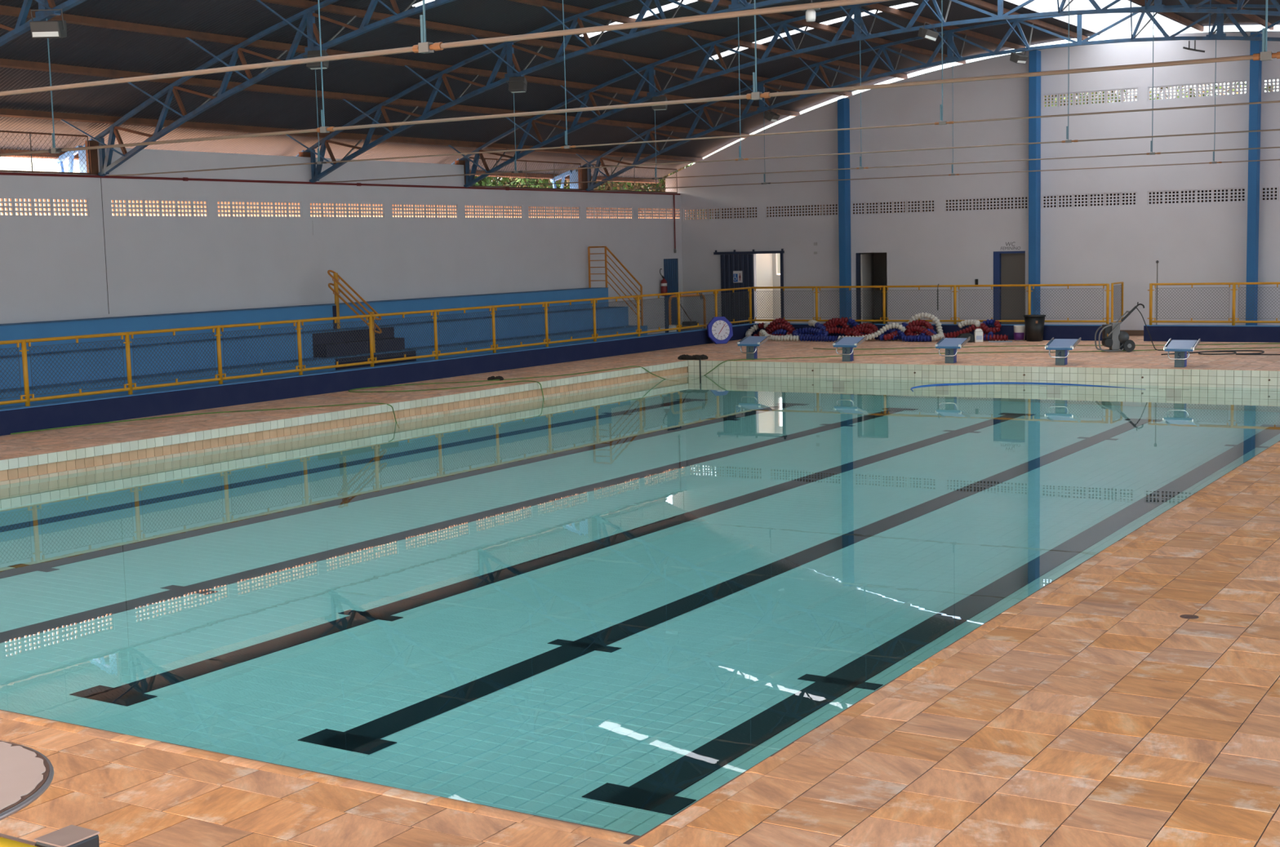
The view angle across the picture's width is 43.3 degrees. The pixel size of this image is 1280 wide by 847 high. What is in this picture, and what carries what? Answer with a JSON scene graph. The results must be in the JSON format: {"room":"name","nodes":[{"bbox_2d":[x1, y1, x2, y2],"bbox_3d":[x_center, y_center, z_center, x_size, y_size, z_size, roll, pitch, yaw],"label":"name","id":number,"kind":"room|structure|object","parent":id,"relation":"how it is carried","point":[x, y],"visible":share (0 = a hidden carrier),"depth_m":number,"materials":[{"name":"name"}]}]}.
{"room":"indoor swimming pool","nodes":[
{"label":"indoor swimming pool","id":0,"kind":"room"},
{"bbox_2d":[0,147,683,334],"bbox_3d":[-10.361,-2.554,27.837,0.225,4.500,44.650,2,7,31],"label":"wall","id":1,"kind":"structure","parent":0,"point":[428,237],"depth_m":32.99,"materials":[{"name":"white paint"}]},
{"bbox_2d":[0,0,86,46],"bbox_3d":[-1.321,-5.052,17.521,28.126,3.477,2.319,2,7,31],"label":"roof truss","id":2,"kind":"object","parent":1,"relation":"attached to","point":[22,26],"visible":0.94,"depth_m":21.65,"materials":[{"name":"blue metal"}]},
{"bbox_2d":[29,8,66,38],"bbox_3d":[-7.800,-5.263,21.265,0.420,0.381,0.331,-1,6,0],"label":"floodlight","id":3,"kind":"object","parent":2,"relation":"attached to","point":[45,28],"visible":1,"depth_m":21.16,"materials":[{"name":"grey metal"}]},
{"bbox_2d":[0,0,1279,156],"bbox_3d":[-1.312,-4.658,17.564,25.401,2.614,0.066,2,7,31],"label":"rod","id":4,"kind":"object","parent":2,"relation":"attached to","point":[1264,55],"visible":1,"depth_m":16.38,"materials":[{"name":"grey metal"}]},
{"bbox_2d":[0,130,90,174],"bbox_3d":[-11.056,-4.515,26.603,0.025,0.700,4.868,2,7,31],"label":"screen","id":5,"kind":"object","parent":1,"relation":"attached to","point":[4,131],"visible":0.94,"depth_m":27.82,"materials":[{"name":"metal"}]},
{"bbox_2d":[55,0,455,176],"bbox_3d":[1.369,-5.595,21.902,28.126,3.477,2.319,2,7,31],"label":"roof truss","id":6,"kind":"object","parent":1,"relation":"attached to","point":[308,15],"visible":0.88,"depth_m":26.92,"materials":[{"name":"blue metal"}]},
{"bbox_2d":[302,49,328,69],"bbox_3d":[-5.124,-5.774,25.584,0.336,0.285,0.309,0,6,14],"label":"floodlight","id":7,"kind":"object","parent":6,"relation":"attached to","point":[316,65],"visible":0.7,"depth_m":25.55,"materials":[{"name":"grey metal"}]},
{"bbox_2d":[108,0,1279,176],"bbox_3d":[1.379,-5.209,21.944,25.400,2.599,0.039,2,7,31],"label":"rod","id":8,"kind":"object","parent":6,"relation":"hanging from","point":[944,122],"visible":1,"depth_m":22.15,"materials":[{"name":"grey metal"}]},
{"bbox_2d":[468,157,581,190],"bbox_3d":[-2.820,-6.179,40.013,0.025,0.700,4.918,2,7,31],"label":"screen","id":9,"kind":"object","parent":1,"relation":"attached to","point":[492,159],"visible":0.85,"depth_m":40.26,"materials":[{"name":"metal"}]},
{"bbox_2d":[285,0,796,182],"bbox_3d":[4.195,-6.166,26.503,28.126,3.477,2.319,2,7,31],"label":"roof truss","id":10,"kind":"object","parent":1,"relation":"attached to","point":[508,49],"visible":0.89,"depth_m":30.66,"materials":[{"name":"blue metal"}]},
{"bbox_2d":[506,76,527,93],"bbox_3d":[-2.298,-6.344,30.186,0.336,0.285,0.309,0,6,14],"label":"floodlight","id":11,"kind":"object","parent":10,"relation":"attached to","point":[516,84],"visible":1,"depth_m":30.14,"materials":[{"name":"grey metal"}]},
{"bbox_2d":[319,0,1279,182],"bbox_3d":[4.204,-5.780,26.546,25.400,2.599,0.039,2,7,31],"label":"rod","id":12,"kind":"object","parent":10,"relation":"hanging from","point":[515,171],"visible":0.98,"depth_m":27.37,"materials":[{"name":"grey metal"}]},
{"bbox_2d":[800,0,820,22],"bbox_3d":[2.870,-6.988,27.156,0.340,0.420,0.332,2,7,31],"label":"lamp","id":13,"kind":"object","parent":10,"relation":"hanging from","point":[810,13],"visible":0.58,"depth_m":27.11,"materials":[{"name":"white plastic"}]},
{"bbox_2d":[591,164,677,193],"bbox_3d":[-0.153,-6.718,44.356,0.025,0.700,4.668,2,7,31],"label":"screen","id":14,"kind":"object","parent":1,"relation":"attached to","point":[636,167],"visible":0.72,"depth_m":44.66,"materials":[{"name":"metal"}]},
{"bbox_2d":[659,268,666,296],"bbox_3d":[0.643,-3.981,45.489,0.183,0.776,0.302,2,7,31],"label":"fire extinguisher","id":15,"kind":"object","parent":1,"relation":"attached to","point":[664,282],"visible":0.95,"depth_m":45.48,"materials":[{"name":"red metal"}]},
{"bbox_2d":[663,258,678,333],"bbox_3d":[0.871,-3.646,46.222,0.070,2.140,0.830,2,7,31],"label":"door","id":16,"kind":"structure","parent":1,"relation":"in","point":[670,265],"depth_m":46.19,"materials":[{"name":"blue metal"}]},
{"bbox_2d":[448,0,1279,187],"bbox_3d":[6.906,-6.714,30.919,28.126,3.477,2.319,2,7,31],"label":"roof truss","id":17,"kind":"object","parent":1,"relation":"attached to","point":[856,9],"visible":0.94,"depth_m":33.31,"materials":[{"name":"blue metal"}]},
{"bbox_2d":[650,96,667,110],"bbox_3d":[0.413,-6.872,34.603,0.336,0.285,0.309,0,6,14],"label":"floodlight","id":18,"kind":"object","parent":17,"relation":"attached to","point":[655,99],"visible":0.79,"depth_m":34.57,"materials":[{"name":"grey metal"}]},
{"bbox_2d":[473,12,1279,187],"bbox_3d":[6.916,-6.328,30.961,25.400,2.599,0.039,2,7,31],"label":"rod","id":19,"kind":"object","parent":17,"relation":"hanging from","point":[1151,141],"visible":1,"depth_m":32.22,"materials":[{"name":"grey metal"}]},
{"bbox_2d":[917,22,938,41],"bbox_3d":[5.633,-7.632,31.458,0.369,0.363,0.275,-5,7,-31],"label":"floodlight","id":20,"kind":"object","parent":17,"relation":"attached to","point":[923,33],"visible":1,"depth_m":31.38,"materials":[{"name":"grey metal"}]},
{"bbox_2d":[550,0,1279,191],"bbox_3d":[9.612,-7.261,35.325,28.126,3.477,2.319,2,7,31],"label":"roof truss","id":21,"kind":"object","parent":1,"relation":"attached to","point":[1219,22],"depth_m":37.29,"materials":[{"name":"blue metal"}]},
{"bbox_2d":[764,108,779,121],"bbox_3d":[3.195,-7.470,39.094,0.286,0.304,0.336,3,8,35],"label":"floodlight","id":22,"kind":"object","parent":21,"relation":"attached to","point":[771,116],"visible":1,"depth_m":39.00,"materials":[{"name":"grey metal"}]},
{"bbox_2d":[594,40,1279,191],"bbox_3d":[9.622,-6.875,35.367,25.400,2.599,0.039,2,7,31],"label":"rod","id":23,"kind":"object","parent":21,"relation":"hanging from","point":[1214,162],"visible":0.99,"depth_m":36.87,"materials":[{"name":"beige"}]},
{"bbox_2d":[1009,48,1028,63],"bbox_3d":[8.406,-8.143,35.794,0.336,0.308,0.282,-6,8,-37],"label":"floodlight","id":24,"kind":"object","parent":21,"relation":"attached to","point":[1020,58],"visible":1,"depth_m":35.73,"materials":[{"name":"grey metal"}]},
{"bbox_2d":[0,360,688,508],"bbox_3d":[-5.565,0.371,24.871,0.304,0.898,25.000,2,7,31],"label":"wall","id":25,"kind":"structure","parent":0,"point":[15,470],"depth_m":24.61,"materials":[{"name":"beige tile"}]},
{"bbox_2d":[0,459,1240,836],"bbox_3d":[0.542,0.875,21.183,14.000,0.170,25.000,2,7,31],"label":"swimming pool","id":26,"kind":"structure","parent":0,"point":[611,647],"depth_m":14.62,"materials":[{"name":"green tile"}]},
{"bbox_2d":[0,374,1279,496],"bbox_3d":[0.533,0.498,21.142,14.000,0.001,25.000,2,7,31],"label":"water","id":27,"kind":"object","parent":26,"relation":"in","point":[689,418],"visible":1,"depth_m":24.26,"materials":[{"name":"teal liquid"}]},
{"bbox_2d":[910,382,1124,391],"bbox_3d":[7.285,-0.702,30.672,4.256,0.055,1.479,-1,6,8],"label":"hose","id":28,"kind":"object","parent":27,"relation":"on","point":[987,382],"visible":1,"depth_m":31.30,"materials":[{"name":"blue"}]},
{"bbox_2d":[0,335,1279,846],"bbox_3d":[0.747,0.402,21.294,25.900,0.506,44.500,2,7,31],"label":"floor","id":29,"kind":"structure","parent":0,"point":[1131,699],"depth_m":8.10,"materials":[{"name":"tile"}]},
{"bbox_2d":[0,837,36,846],"bbox_3d":[-5.007,1.337,5.579,9.060,1.335,0.060,2,7,31],"label":"fence","id":30,"kind":"object","parent":29,"relation":"on","point":[4,842],"visible":1,"depth_m":3.20,"materials":[{"name":"yellow metal"}]},
{"bbox_2d":[0,741,53,821],"bbox_3d":[-2.607,1.595,5.364,1.286,0.754,1.286,2,7,31],"label":"round table","id":31,"kind":"object","parent":29,"relation":"on","point":[26,774],"visible":1,"depth_m":5.46,"materials":[{"name":"paint"}]},
{"bbox_2d":[0,825,99,846],"bbox_3d":[-1.639,1.472,3.642,1.243,1.324,0.092,2,7,31],"label":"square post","id":32,"kind":"object","parent":29,"relation":"on","point":[71,836],"visible":1,"depth_m":3.27,"materials":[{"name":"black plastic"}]},
{"bbox_2d":[10,402,396,435],"bbox_3d":[-6.774,0.082,25.451,6.190,0.454,0.771,-6,8,-34],"label":"garden hose","id":33,"kind":"object","parent":29,"relation":"on","point":[366,402],"visible":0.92,"depth_m":25.73,"materials":[{"name":"rubber"}]},
{"bbox_2d":[0,287,648,408],"bbox_3d":[-10.854,-0.743,25.365,1.782,1.460,39.546,2,7,31],"label":"bleachers","id":34,"kind":"object","parent":29,"relation":"on","point":[36,330],"visible":0.57,"depth_m":30.60,"materials":[{"name":"blue paint"}]},
{"bbox_2d":[587,246,643,325],"bbox_3d":[-0.641,-3.579,41.925,1.636,2.071,0.056,2,7,31],"label":"railing","id":35,"kind":"object","parent":34,"relation":"on","point":[588,247],"visible":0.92,"depth_m":41.90,"materials":[{"name":"yellow metal"}]},
{"bbox_2d":[312,305,416,370],"bbox_3d":[-5.712,-1.679,32.891,1.470,1.440,2.470,2,7,31],"label":"stairs","id":36,"kind":"structure","parent":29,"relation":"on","point":[334,308],"depth_m":32.71,"materials":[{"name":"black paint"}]},
{"bbox_2d":[327,270,382,352],"bbox_3d":[-5.848,-2.310,33.114,1.324,1.702,0.244,2,7,31],"label":"stair handrail","id":37,"kind":"object","parent":36,"relation":"attached to","point":[336,290],"visible":0.79,"depth_m":33.16,"materials":[{"name":"yellow metal"}]},
{"bbox_2d":[0,323,756,435],"bbox_3d":[-8.004,-0.282,25.538,0.306,0.370,42.736,2,7,31],"label":"wall","id":38,"kind":"structure","parent":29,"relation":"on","point":[20,419],"depth_m":28.78,"materials":[{"name":"blue paint"}]},
{"bbox_2d":[0,287,752,406],"bbox_3d":[-4.045,-1.760,31.939,0.067,0.986,27.100,2,7,31],"label":"fence","id":39,"kind":"object","parent":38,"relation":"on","point":[436,353],"visible":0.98,"depth_m":29.60,"materials":[{"name":"metal"}]},
{"bbox_2d":[487,376,503,381],"bbox_3d":[-2.783,-0.860,31.101,0.347,0.121,0.151,0,6,16],"label":"rag","id":40,"kind":"object","parent":29,"relation":"on","point":[491,378],"visible":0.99,"depth_m":31.05,"materials":[{"name":"black fabric"}]},
{"bbox_2d":[348,365,666,399],"bbox_3d":[-1.829,-0.702,31.496,8.186,0.461,1.659,-6,8,-39],"label":"garden hose","id":41,"kind":"object","parent":29,"relation":"on","point":[350,390],"visible":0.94,"depth_m":30.48,"materials":[{"name":"rubber"}]},
{"bbox_2d":[668,324,676,332],"bbox_3d":[0.846,-2.308,41.665,0.200,0.470,0.195,2,7,31],"label":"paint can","id":42,"kind":"object","parent":29,"relation":"on","point":[672,326],"visible":0.32,"depth_m":41.56,"materials":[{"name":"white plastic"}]},
{"bbox_2d":[668,293,706,328],"bbox_3d":[1.264,-2.798,42.492,0.089,1.243,1.910,2,7,31],"label":"frame","id":43,"kind":"object","parent":29,"relation":"on","point":[700,294],"visible":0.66,"depth_m":42.62,"materials":[{"name":"orange paint"}]},
{"bbox_2d":[680,304,702,331],"bbox_3d":[1.298,-2.668,42.382,0.400,1.008,0.678,2,7,31],"label":"cart","id":44,"kind":"object","parent":29,"relation":"on","point":[695,324],"visible":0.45,"depth_m":42.22,"materials":[{"name":"grey metal"}]},
{"bbox_2d":[677,354,707,375],"bbox_3d":[1.143,-1.213,35.530,0.692,0.609,0.477,2,7,31],"label":"cloth bundle","id":45,"kind":"object","parent":29,"relation":"on","point":[684,357],"visible":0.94,"depth_m":35.41,"materials":[{"name":"black fabric"}]},
{"bbox_2d":[706,316,733,344],"bbox_3d":[2.030,-2.366,40.974,0.690,0.691,0.184,-4,7,-24],"label":"clock","id":46,"kind":"object","parent":29,"relation":"on","point":[719,329],"visible":1,"depth_m":40.92,"materials":[{"name":"blue plastic"}]},
{"bbox_2d":[737,334,770,359],"bbox_3d":[2.475,-1.655,35.110,0.556,0.515,0.572,2,7,31],"label":"starting block","id":47,"kind":"object","parent":29,"relation":"on","point":[751,343],"visible":1,"depth_m":34.98,"materials":[{"name":"blue plastic"}]},
{"bbox_2d":[745,318,795,336],"bbox_3d":[3.476,-2.479,42.342,1.686,0.559,0.856,2,7,31],"label":"lane rope","id":48,"kind":"object","parent":29,"relation":"on","point":[780,321],"visible":0.53,"depth_m":42.52,"materials":[{"name":"beige"}]},
{"bbox_2d":[765,324,793,335],"bbox_3d":[3.652,-2.420,42.144,0.874,0.370,0.406,2,7,31],"label":"lane rope","id":49,"kind":"object","parent":29,"relation":"on","point":[781,326],"visible":0.91,"depth_m":42.10,"materials":[{"name":"red"}]},
{"bbox_2d":[791,320,828,337],"bbox_3d":[4.382,-2.416,41.663,0.784,0.489,0.947,-4,7,-26],"label":"lane rope","id":50,"kind":"object","parent":29,"relation":"on","point":[818,331],"visible":0.83,"depth_m":41.62,"materials":[{"name":"blue"}]},
{"bbox_2d":[759,322,906,342],"bbox_3d":[4.762,-2.320,40.956,3.995,0.461,0.669,2,7,27],"label":"lane rope","id":51,"kind":"object","parent":29,"relation":"on","point":[762,333],"visible":0.88,"depth_m":40.77,"materials":[{"name":"beige"}]},
{"bbox_2d":[812,317,862,336],"bbox_3d":[5.090,-2.445,41.595,1.522,0.580,0.594,2,7,31],"label":"lane rope","id":52,"kind":"object","parent":29,"relation":"on","point":[833,322],"visible":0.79,"depth_m":41.56,"materials":[{"name":"red"}]},
{"bbox_2d":[832,335,866,361],"bbox_3d":[4.408,-1.574,33.934,0.556,0.515,0.572,2,7,31],"label":"starting block","id":53,"kind":"object","parent":29,"relation":"on","point":[847,344],"visible":1,"depth_m":33.80,"materials":[{"name":"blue plastic"}]},
{"bbox_2d":[844,322,901,340],"bbox_3d":[5.989,-2.328,40.803,1.679,0.425,0.562,2,7,31],"label":"lane rope","id":54,"kind":"object","parent":29,"relation":"on","point":[868,328],"visible":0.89,"depth_m":40.95,"materials":[{"name":"red"}]},
{"bbox_2d":[879,328,931,342],"bbox_3d":[6.590,-2.214,40.261,1.644,0.303,0.614,2,7,31],"label":"lane rope","id":55,"kind":"object","parent":29,"relation":"on","point":[891,334],"visible":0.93,"depth_m":40.34,"materials":[{"name":"blue"}]},
{"bbox_2d":[897,312,944,342],"bbox_3d":[6.956,-2.396,40.059,1.257,0.695,0.818,2,7,31],"label":"lane rope","id":56,"kind":"object","parent":29,"relation":"on","point":[940,335],"visible":1,"depth_m":40.09,"materials":[{"name":"blue"}]},
{"bbox_2d":[904,320,935,337],"bbox_3d":[7.008,-2.327,40.100,0.478,0.492,1.001,-7,9,-44],"label":"lane rope","id":57,"kind":"object","parent":56,"relation":"on","point":[913,326],"visible":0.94,"depth_m":40.13,"materials":[{"name":"red"}]},
{"bbox_2d":[910,325,936,342],"bbox_3d":[7.045,-2.242,40.097,0.631,0.382,0.730,2,7,31],"label":"lane rope","id":58,"kind":"object","parent":29,"relation":"on","point":[928,329],"visible":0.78,"depth_m":39.92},
{"bbox_2d":[755,323,1102,341],"bbox_3d":[7.176,-2.339,40.996,9.406,0.370,0.306,2,7,31],"label":"curb","id":59,"kind":"object","parent":29,"relation":"on","point":[1086,332],"visible":0.18,"depth_m":39.18,"materials":[{"name":"blue paint"}]},
{"bbox_2d":[751,283,1111,324],"bbox_3d":[7.119,-3.014,40.947,9.605,0.986,0.067,2,7,31],"label":"fence","id":60,"kind":"object","parent":59,"relation":"on","point":[954,321],"visible":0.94,"depth_m":40.80,"materials":[{"name":"metal"}]},
{"bbox_2d":[937,284,938,310],"bbox_3d":[7.518,-3.187,40.671,0.025,0.669,0.109,2,7,31],"label":"hanging rod","id":61,"kind":"object","parent":60,"relation":"hanging from","point":[938,284],"visible":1,"depth_m":40.64,"materials":[{"name":"grey metal"}]},
{"bbox_2d":[1111,281,1123,322],"bbox_3d":[11.496,-2.917,38.873,0.056,0.969,0.940,2,7,31],"label":"gate","id":62,"kind":"object","parent":60,"relation":"attached to","point":[1122,282],"visible":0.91,"depth_m":38.82,"materials":[{"name":"metal"}]},
{"bbox_2d":[934,336,970,363],"bbox_3d":[6.340,-1.492,32.757,0.556,0.515,0.572,2,7,31],"label":"starting block","id":63,"kind":"object","parent":29,"relation":"on","point":[951,345],"visible":1,"depth_m":32.62,"materials":[{"name":"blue plastic"}]},
{"bbox_2d":[943,320,980,338],"bbox_3d":[7.939,-2.332,39.969,1.016,0.484,0.341,1,7,24],"label":"lane rope","id":64,"kind":"object","parent":29,"relation":"on","point":[974,323],"visible":0.88,"depth_m":39.86,"materials":[{"name":"red"}]},
{"bbox_2d":[956,333,973,342],"bbox_3d":[7.888,-2.083,39.156,0.390,0.226,0.290,-1,6,0],"label":"box","id":65,"kind":"object","parent":29,"relation":"on","point":[964,335],"visible":0.53,"depth_m":39.05,"materials":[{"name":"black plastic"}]},
{"bbox_2d":[973,327,982,342],"bbox_3d":[8.200,-2.156,39.090,0.200,0.370,0.143,-1,6,0],"label":"jug","id":66,"kind":"object","parent":29,"relation":"on","point":[978,333],"visible":1,"depth_m":39.03,"materials":[{"name":"white plastic"}]},
{"bbox_2d":[704,346,1279,375],"bbox_3d":[7.681,-1.318,35.091,13.134,0.454,0.697,-1,6,1],"label":"garden hose","id":67,"kind":"object","parent":29,"relation":"on","point":[1274,347],"visible":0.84,"depth_m":35.01,"materials":[{"name":"rubber"}]},
{"bbox_2d":[978,319,1008,341],"bbox_3d":[8.615,-2.285,39.441,0.821,0.524,0.464,2,7,31],"label":"lane rope","id":68,"kind":"object","parent":29,"relation":"on","point":[989,331],"visible":0.93,"depth_m":39.42,"materials":[{"name":"red"}]},
{"bbox_2d":[1013,324,1025,341],"bbox_3d":[9.251,-2.206,39.313,0.300,0.370,0.295,2,7,31],"label":"bucket","id":69,"kind":"object","parent":29,"relation":"on","point":[1019,330],"visible":1,"depth_m":39.20,"materials":[{"name":"white plastic"}]},
{"bbox_2d":[1022,315,1045,341],"bbox_3d":[9.537,-2.308,39.007,0.536,0.625,0.536,2,7,31],"label":"trash bin","id":70,"kind":"object","parent":29,"relation":"on","point":[1034,324],"visible":1,"depth_m":38.83,"materials":[{"name":"black plastic"}]},
{"bbox_2d":[813,342,1279,350],"bbox_3d":[9.356,-1.760,36.779,10.855,0.017,0.568,0,6,11],"label":"garden hose","id":71,"kind":"object","parent":29,"relation":"on","point":[1269,343],"visible":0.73,"depth_m":37.13,"materials":[{"name":"rubber"}]},
{"bbox_2d":[1044,337,1080,365],"bbox_3d":[8.272,-1.411,31.580,0.556,0.515,0.572,2,7,31],"label":"starting block","id":72,"kind":"object","parent":29,"relation":"on","point":[1062,347],"visible":1,"depth_m":31.45,"materials":[{"name":"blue plastic"}]},
{"bbox_2d":[1094,302,1164,351],"bbox_3d":[10.615,-2.083,34.703,1.591,1.070,0.412,-1,6,0],"label":"washer","id":73,"kind":"object","parent":29,"relation":"on","point":[1115,340],"visible":0.99,"depth_m":34.60,"materials":[{"name":"grey metal"}]},
{"bbox_2d":[1163,338,1200,367],"bbox_3d":[10.204,-1.330,30.404,0.556,0.515,0.572,2,7,31],"label":"starting block","id":74,"kind":"object","parent":29,"relation":"on","point":[1180,348],"visible":1,"depth_m":30.27,"materials":[{"name":"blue plastic"}]},
{"bbox_2d":[1143,324,1279,342],"bbox_3d":[17.150,-1.919,34.923,12.236,0.370,0.306,2,7,31],"label":"curb","id":75,"kind":"object","parent":29,"relation":"on","point":[1206,333],"visible":0.9,"depth_m":37.15,"materials":[{"name":"blue paint"}]},
{"bbox_2d":[1155,260,1158,324],"bbox_3d":[12.167,-3.070,37.982,0.070,1.535,0.067,2,7,31],"label":"pipe","id":76,"kind":"object","parent":75,"relation":"on","point":[1157,261],"visible":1,"depth_m":37.98,"materials":[{"name":"grey metal"}]},
{"bbox_2d":[1146,282,1279,325],"bbox_3d":[16.805,-2.607,35.049,11.370,0.986,0.067,2,7,31],"label":"fence","id":77,"kind":"object","parent":75,"relation":"on","point":[1233,322],"visible":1,"depth_m":37.16,"materials":[{"name":"metal"}]},
{"bbox_2d":[1160,350,1279,355],"bbox_3d":[12.456,-1.479,33.454,3.088,0.044,1.187,1,7,21],"label":"hose","id":78,"kind":"object","parent":29,"relation":"on","point":[1233,352],"visible":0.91,"depth_m":33.49,"materials":[{"name":"black plastic"}]},
{"bbox_2d":[0,0,1279,183],"bbox_3d":[0.481,-5.716,20.435,28.260,3.200,46.055,2,7,31],"label":"ceiling","id":79,"kind":"structure","parent":0,"point":[105,39],"depth_m":31.98,"materials":[{"name":"metal"}]},
{"bbox_3d":[-4.053,-4.500,13.072,28.126,3.477,2.319,2,7,31],"label":"roof truss","id":80,"kind":"object","parent":79,"relation":"attached to","visible":0},
{"bbox_2d":[0,0,891,96],"bbox_3d":[-4.044,-4.106,13.115,25.401,2.614,0.066,2,7,31],"label":"rod","id":81,"kind":"object","parent":80,"relation":"attached to","point":[424,46],"visible":1,"depth_m":11.65,"materials":[{"name":"grey metal"}]},
{"bbox_2d":[665,31,1279,336],"bbox_3d":[12.177,-5.799,39.637,26.900,7.300,0.510,2,7,31],"label":"wall","id":82,"kind":"structure","parent":0,"point":[1233,241],"depth_m":41.06,"materials":[{"name":"white paint"}]},
{"bbox_2d":[713,248,784,324],"bbox_3d":[3.077,-3.729,45.519,2.201,2.350,0.150,2,7,30],"label":"door","id":83,"kind":"structure","parent":82,"relation":"in","point":[731,262],"depth_m":45.63,"materials":[{"name":"blue metal"}]},
{"bbox_2d":[733,271,742,282],"bbox_3d":[2.762,-4.149,45.617,0.290,0.330,0.017,2,7,31],"label":"door sign","id":84,"kind":"object","parent":83,"relation":"attached to","point":[737,275],"visible":1,"depth_m":45.62,"materials":[{"name":"grey"}]},
{"bbox_2d":[855,253,871,324],"bbox_3d":[6.173,-3.586,44.255,0.110,2.190,0.942,2,7,31],"label":"door","id":85,"kind":"structure","parent":82,"relation":"in","point":[863,261],"depth_m":44.06,"materials":[{"name":"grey metal"}]},
{"bbox_2d":[722,187,1276,218],"bbox_3d":[12.810,-5.847,39.703,24.790,1.430,0.270,2,7,31],"label":"blocks","id":86,"kind":"object","parent":82,"relation":"in","point":[1243,189],"depth_m":41.21,"materials":[{"name":"black"}]},
{"bbox_2d":[993,250,1025,324],"bbox_3d":[9.566,-3.376,41.733,0.840,2.155,0.145,2,7,31],"label":"door","id":87,"kind":"structure","parent":82,"relation":"in","point":[1009,267],"depth_m":41.74,"materials":[{"name":"grey metal"}]},
{"bbox_2d":[687,360,1279,388],"bbox_3d":[7.113,-0.701,31.867,14.600,0.896,0.322,2,7,31],"label":"wall","id":88,"kind":"structure","parent":0,"point":[1082,375],"depth_m":31.71,"materials":[{"name":"beige tile"}]},
{"label":"outside","id":89,"kind":"structure","parent":0,"visible":0},
{"bbox_2d":[712,201,910,324],"bbox_3d":[13.721,-4.559,41.297,25.000,4.600,3.650,2,7,31],"label":"dim rooms","id":90,"kind":"structure","parent":89,"point":[878,260],"depth_m":47.26,"materials":[{"name":"grey paint"}]},
{"bbox_2d":[882,284,887,324],"bbox_3d":[7.116,-3.411,44.641,0.920,1.716,0.132,2,7,31],"label":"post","id":91,"kind":"object","parent":90,"relation":"on","point":[886,285],"visible":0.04,"depth_m":44.82,"materials":[{"name":"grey metal"}]},
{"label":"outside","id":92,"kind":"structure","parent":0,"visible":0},
{"label":"ground","id":93,"kind":"structure","parent":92,"visible":0},
{"bbox_2d":[128,200,243,216],"bbox_3d":[-9.130,-4.676,43.781,7.800,5.200,5.800,2,7,31],"label":"outbuilding","id":94,"kind":"structure","parent":93,"relation":"on","point":[128,201],"depth_m":42.72,"materials":[{"name":"brown"}]},
{"bbox_2d":[472,176,516,186],"bbox_3d":[-6.279,-6.088,49.803,4.983,6.593,5.018,0,6,14],"label":"tree","id":95,"kind":"object","parent":93,"relation":"on","point":[486,182],"visible":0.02,"depth_m":49.96,"materials":[{"name":"green plant"}]},
{"bbox_2d":[485,177,569,190],"bbox_3d":[-4.526,-6.222,53.791,5.203,5.908,4.839,-7,8,-41],"label":"tree","id":96,"kind":"object","parent":93,"relation":"on","point":[508,183],"visible":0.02,"depth_m":53.44,"materials":[{"name":"green plant"}]},
{"bbox_2d":[511,177,644,191],"bbox_3d":[-2.250,-6.967,56.942,5.246,6.598,4.366,-1,6,4],"label":"tree","id":97,"kind":"object","parent":93,"relation":"on","point":[609,183],"visible":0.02,"depth_m":56.09,"materials":[{"name":"green plant"}]},
{"bbox_2d":[603,167,684,192],"bbox_3d":[-0.692,-7.392,60.488,4.366,6.598,5.246,2,7,31],"label":"tree","id":98,"kind":"object","parent":93,"relation":"on","point":[678,170],"visible":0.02,"depth_m":60.37,"materials":[{"name":"green plant"}]},
{"bbox_2d":[644,163,711,219],"bbox_3d":[1.855,-7.567,63.521,5.429,6.165,5.049,-4,7,-21],"label":"tree","id":99,"kind":"object","parent":93,"relation":"on","point":[687,166],"visible":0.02,"depth_m":61.82,"materials":[{"name":"green plant"}]},
{"bbox_2d":[1044,89,1128,106],"bbox_3d":[14.139,-7.910,51.011,5.417,7.166,5.454,-3,6,-14],"label":"tree","id":100,"kind":"object","parent":93,"relation":"on","point":[1124,90],"visible":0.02,"depth_m":49.38,"materials":[{"name":"green plant"}]},
{"bbox_2d":[1135,81,1273,99],"bbox_3d":[17.980,-7.468,49.535,5.259,6.422,5.655,-5,7,-31],"label":"tree","id":101,"kind":"object","parent":93,"relation":"on","point":[1242,82],"visible":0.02,"depth_m":49.89,"materials":[{"name":"green plant"}]},
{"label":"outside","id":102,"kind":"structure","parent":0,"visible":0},
{"bbox_2d":[755,253,781,323],"bbox_3d":[4.510,-4.239,46.876,3.300,3.200,3.450,2,7,31],"label":"lit room","id":103,"kind":"object","parent":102,"point":[766,269],"visible":0.17,"depth_m":48.81,"materials":[{"name":"beige paint"}]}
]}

